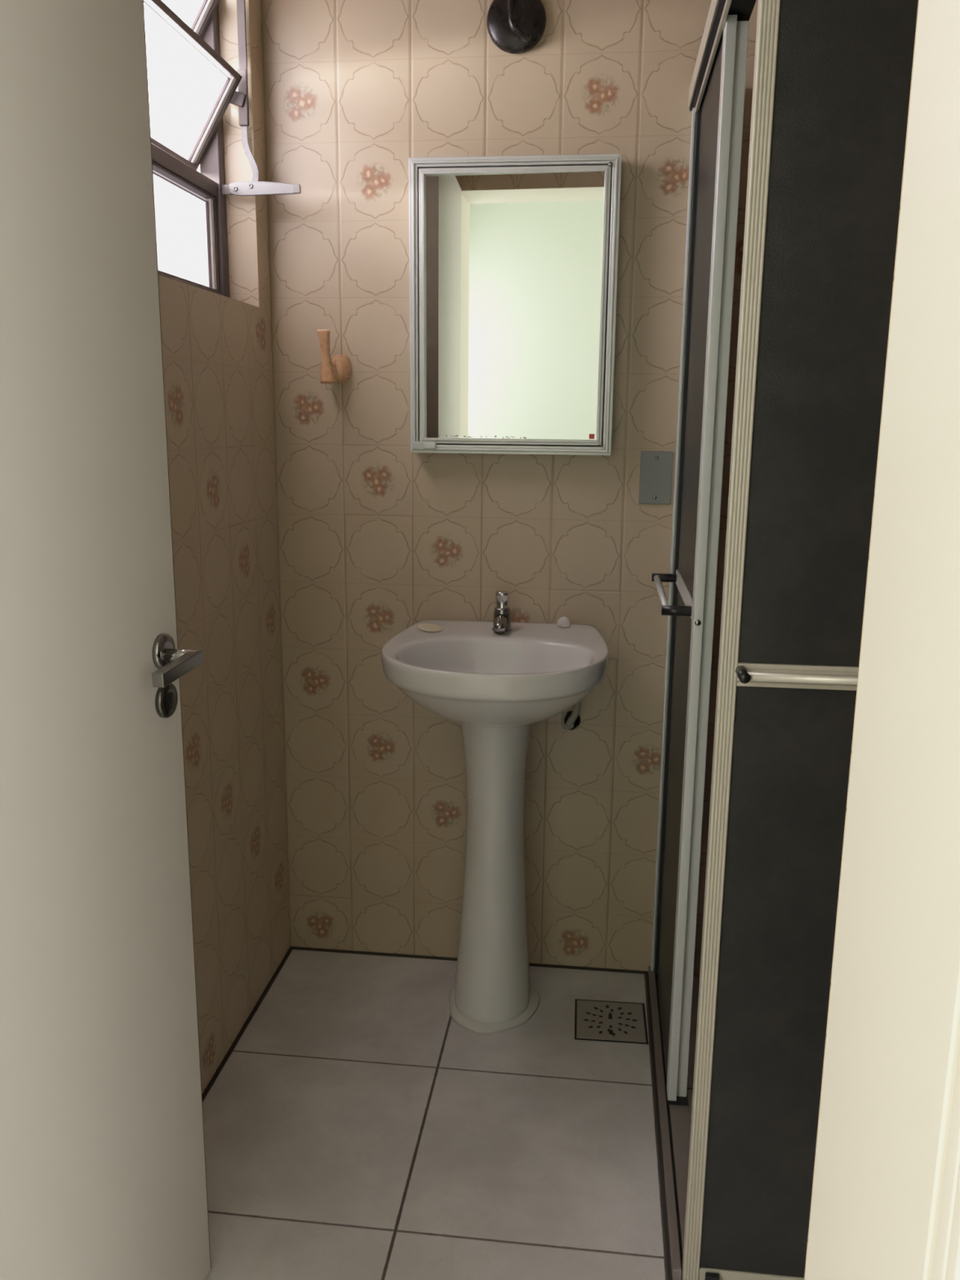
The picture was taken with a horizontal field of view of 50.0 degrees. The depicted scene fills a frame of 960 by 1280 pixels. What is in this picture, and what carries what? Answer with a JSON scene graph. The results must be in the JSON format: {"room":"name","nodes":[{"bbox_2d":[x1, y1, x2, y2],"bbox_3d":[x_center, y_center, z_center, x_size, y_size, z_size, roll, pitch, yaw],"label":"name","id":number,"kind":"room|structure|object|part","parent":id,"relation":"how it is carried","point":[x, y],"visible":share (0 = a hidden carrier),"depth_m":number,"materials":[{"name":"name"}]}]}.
{"room":"bathroom","nodes":[
{"label":"bathroom","id":0,"kind":"room"},
{"bbox_2d":[158,0,290,1094],"bbox_3d":[-0.610,-0.305,1.499,0.160,2.450,1.695,2,12,7],"label":"wall","id":1,"kind":"structure","parent":0,"point":[217,348],"depth_m":2.01,"materials":[{"name":"tile"}]},
{"bbox_2d":[143,0,301,297],"bbox_3d":[-0.506,-0.935,1.710,0.223,0.666,0.646,2,12,9],"label":"window","id":2,"kind":"structure","parent":1,"relation":"in","point":[192,87],"depth_m":1.92,"materials":[{"name":"white glass"}]},
{"bbox_3d":[-0.568,-0.722,1.764,0.001,0.175,0.569,2,12,7],"label":"pane","id":3,"kind":"part","parent":2,"relation":"part of","materials":[{"name":"glass"}]},
{"bbox_3d":[-0.549,-1.141,1.673,0.093,0.154,0.559,2,12,7],"label":"pane","id":4,"kind":"part","parent":2,"relation":"part of","materials":[{"name":"clear glass"}]},
{"bbox_3d":[-0.563,-0.722,1.764,0.020,0.181,0.575,2,12,7],"label":"sash","id":5,"kind":"part","parent":2,"relation":"part of","materials":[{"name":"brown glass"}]},
{"bbox_3d":[-0.551,-0.945,1.715,0.093,0.154,0.559,2,12,7],"label":"pane","id":6,"kind":"part","parent":2,"relation":"part of","materials":[{"name":"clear glass"}]},
{"bbox_3d":[-0.563,-0.937,1.719,0.040,0.666,0.645,2,12,7],"label":"frame","id":7,"kind":"part","parent":2,"relation":"part of","materials":[{"name":"brown metal"}]},
{"bbox_3d":[-0.547,-0.942,1.715,0.117,0.177,0.575,2,12,7],"label":"sash","id":8,"kind":"part","parent":2,"relation":"part of","materials":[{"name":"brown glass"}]},
{"bbox_3d":[-0.545,-1.138,1.673,0.117,0.177,0.575,2,12,7],"label":"sash","id":9,"kind":"part","parent":2,"relation":"part of","materials":[{"name":"brown metal"}]},
{"bbox_3d":[-0.450,-0.952,2.015,0.035,0.123,0.008,5,13,22],"label":"link arm","id":10,"kind":"part","parent":2,"relation":"part of","materials":[{"name":"metal"}]},
{"bbox_3d":[-0.421,-0.884,2.018,0.143,0.027,0.005,2,12,7],"label":"lever","id":11,"kind":"part","parent":2,"relation":"part of","materials":[{"name":"metal"}]},
{"bbox_2d":[201,946,292,1099],"bbox_3d":[-0.538,0.888,1.766,0.004,0.006,1.445,2,12,7],"label":"trim","id":12,"kind":"structure","parent":1,"relation":"attached to","point":[275,974],"depth_m":2.14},
{"bbox_2d":[202,949,699,1279],"bbox_3d":[0.027,1.124,0.849,2.550,0.060,3.300,2,12,7],"label":"floor","id":13,"kind":"structure","parent":0,"point":[354,1129],"depth_m":1.83,"materials":[{"name":"tile"}]},
{"bbox_2d":[381,619,608,1034],"bbox_3d":[0.028,0.410,2.085,0.435,0.818,0.479,2,12,7],"label":"pedestal sink","id":14,"kind":"object","parent":13,"relation":"on","point":[475,677],"visible":0.99,"depth_m":2.08,"materials":[{"name":"white ceramic"}]},
{"bbox_2d":[417,623,442,631],"bbox_3d":[-0.103,-0.025,2.128,0.054,0.014,0.031,-2,12,-12],"label":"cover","id":15,"kind":"object","parent":14,"relation":"on","point":[425,627],"visible":1,"depth_m":2.12,"materials":[{"name":"beige plastic"}]},
{"bbox_2d":[381,619,608,728],"bbox_3d":[0.031,0.087,2.015,0.435,0.158,0.479,2,12,7],"label":"basin","id":16,"kind":"object","parent":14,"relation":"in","point":[469,674],"depth_m":1.94,"materials":[{"name":"white ceramic"}]},
{"bbox_2d":[492,590,511,635],"bbox_3d":[0.044,-0.056,2.119,0.042,0.082,0.086,2,12,7],"label":"faucet","id":17,"kind":"object","parent":14,"relation":"on","point":[502,615],"visible":1,"depth_m":2.12,"materials":[{"name":"silver metal"}]},
{"bbox_3d":[0.042,-0.032,2.109,0.026,0.038,0.056,2,12,7],"label":"spout","id":18,"kind":"part","parent":17,"relation":"part of","materials":[{"name":"silver metal"}]},
{"bbox_2d":[556,616,570,627],"bbox_3d":[0.178,-0.038,2.177,0.028,0.023,0.029,-3,13,-16],"label":"plug","id":19,"kind":"object","parent":14,"relation":"on","point":[563,622],"visible":1,"depth_m":2.17,"materials":[{"name":"white plastic"}]},
{"bbox_2d":[574,999,648,1044],"bbox_3d":[0.277,0.807,2.186,0.151,0.002,0.151,2,12,5],"label":"floor drain","id":20,"kind":"object","parent":13,"relation":"on","point":[594,1020],"visible":1,"depth_m":2.18,"materials":[{"name":"silver plastic"}]},
{"bbox_2d":[645,0,918,1279],"bbox_3d":[0.721,-0.036,1.684,0.834,1.872,0.929,2,12,7],"label":"shower enclosure","id":21,"kind":"object","parent":13,"relation":"on","point":[832,78],"visible":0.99,"depth_m":1.34,"materials":[{"name":"glass"}]},
{"bbox_3d":[0.380,-0.128,2.119,0.052,0.017,0.017,2,12,7],"label":"bar post","id":22,"kind":"part","parent":21,"relation":"part of","materials":[{"name":"black plastic"}]},
{"bbox_3d":[0.335,-0.050,1.752,0.052,0.017,0.017,2,12,7],"label":"bar post","id":23,"kind":"part","parent":21,"relation":"part of","materials":[{"name":"black plastic"}]},
{"bbox_3d":[0.386,-0.092,1.948,0.005,0.028,0.428,2,12,7],"label":"cross rail","id":24,"kind":"part","parent":21,"relation":"part of","materials":[{"name":"metal"}]},
{"bbox_3d":[0.389,-0.087,1.951,0.004,1.802,0.432,2,12,7],"label":"door","id":25,"kind":"part","parent":21,"relation":"part of","materials":[{"name":"silver metal"}]},
{"bbox_3d":[0.378,-0.945,1.561,0.056,0.050,0.873,2,12,7],"label":"rail","id":26,"kind":"part","parent":21,"relation":"part of","materials":[{"name":"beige metal"}]},
{"bbox_3d":[0.330,0.043,1.293,0.014,0.013,0.044,2,12,7],"label":"bar post","id":27,"kind":"part","parent":21,"relation":"part of","materials":[{"name":"black plastic"}]},
{"bbox_3d":[0.698,0.940,1.469,0.760,0.025,0.016,2,12,7],"label":"rail","id":28,"kind":"part","parent":21,"relation":"part of","materials":[{"name":"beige metal"}]},
{"bbox_3d":[0.706,0.057,1.272,0.760,0.030,0.005,2,12,7],"label":"cross rail","id":29,"kind":"part","parent":21,"relation":"part of","materials":[{"name":"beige metal"}]},
{"bbox_2d":[261,0,758,977],"bbox_3d":[0.377,-0.430,2.122,1.650,2.450,0.001,2,12,7],"label":"wall","id":30,"kind":"structure","parent":0,"point":[378,539],"depth_m":2.19,"materials":[{"name":"tile"}]},
{"bbox_2d":[316,328,351,383],"bbox_3d":[-0.307,-0.588,2.143,0.042,0.106,0.082,8,14,31],"label":"towel hook","id":31,"kind":"object","parent":30,"relation":"attached to","point":[339,370],"visible":1,"depth_m":2.13,"materials":[{"name":"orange ceramic"}]},
{"bbox_2d":[290,946,648,973],"bbox_3d":[-0.033,0.752,2.422,0.848,0.005,0.005,2,12,7],"label":"trim","id":32,"kind":"structure","parent":30,"relation":"attached to","point":[292,947],"depth_m":2.43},
{"bbox_2d":[408,153,622,455],"bbox_3d":[0.066,-0.666,2.082,0.416,0.572,0.052,2,12,7],"label":"upper cabinet","id":33,"kind":"object","parent":30,"relation":"attached to","point":[513,260],"visible":1,"depth_m":2.06,"materials":[{"name":"metal"}]},
{"bbox_2d":[486,0,546,53],"bbox_3d":[0.068,-1.231,1.959,0.115,0.198,0.057,2,12,7],"label":"wall lamp mount","id":34,"kind":"object","parent":30,"relation":"attached to","point":[513,26],"visible":1,"depth_m":1.98,"materials":[{"name":"black metal"}]},
{"bbox_3d":[0.079,-1.236,1.947,0.055,0.183,0.025,-10,16,-41],"label":"arm","id":35,"kind":"part","parent":34,"relation":"part of","materials":[{"name":"black metal"}]},
{"bbox_2d":[560,701,580,730],"bbox_3d":[0.199,0.140,2.238,0.042,0.125,0.053,2,12,7],"label":"supply valve","id":36,"kind":"object","parent":30,"relation":"attached to","point":[571,720],"visible":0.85,"depth_m":2.23,"materials":[{"name":"silver metal"}]},
{"bbox_3d":[0.183,0.175,2.231,0.014,0.040,0.013,2,12,7],"label":"valve lever","id":37,"kind":"part","parent":36,"relation":"part of","materials":[{"name":"silver metal"}]},
{"bbox_2d":[638,451,673,504],"bbox_3d":[0.365,-0.337,2.139,0.066,0.108,0.008,2,12,7],"label":"blank wall plate","id":38,"kind":"object","parent":30,"relation":"attached to","point":[655,467],"visible":1,"depth_m":2.14,"materials":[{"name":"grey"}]},
{"bbox_2d":[804,0,919,1279],"bbox_3d":[0.189,-0.099,0.574,1.650,2.450,0.001,2,12,7],"label":"wall","id":39,"kind":"structure","parent":0,"point":[918,0],"depth_m":0.59,"materials":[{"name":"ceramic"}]},
{"bbox_3d":[0.027,-0.081,0.483,2.550,2.450,0.213,2,12,7],"label":"doorway","id":40,"kind":"structure","parent":0,"visible":0},
{"bbox_2d":[0,0,211,1279],"bbox_3d":[-0.447,0.021,1.013,0.087,2.002,0.638,3,12,11],"label":"door","id":41,"kind":"structure","parent":40,"relation":"attached to","point":[103,1175],"depth_m":1.13,"materials":[{"name":"paint"}]},
{"bbox_3d":[-0.372,0.021,1.285,0.042,0.018,0.018,3,12,11],"label":"handle","id":42,"kind":"part","parent":41,"relation":"part of","materials":[{"name":"silver metal"}]},
{"bbox_2d":[804,0,959,1279],"bbox_3d":[0.246,0.110,0.492,0.085,2.078,0.232,2,12,7],"label":"door frame","id":43,"kind":"structure","parent":40,"relation":"attached to","point":[886,1202],"depth_m":0.49,"materials":[{"name":"beige paint"}]}
]}

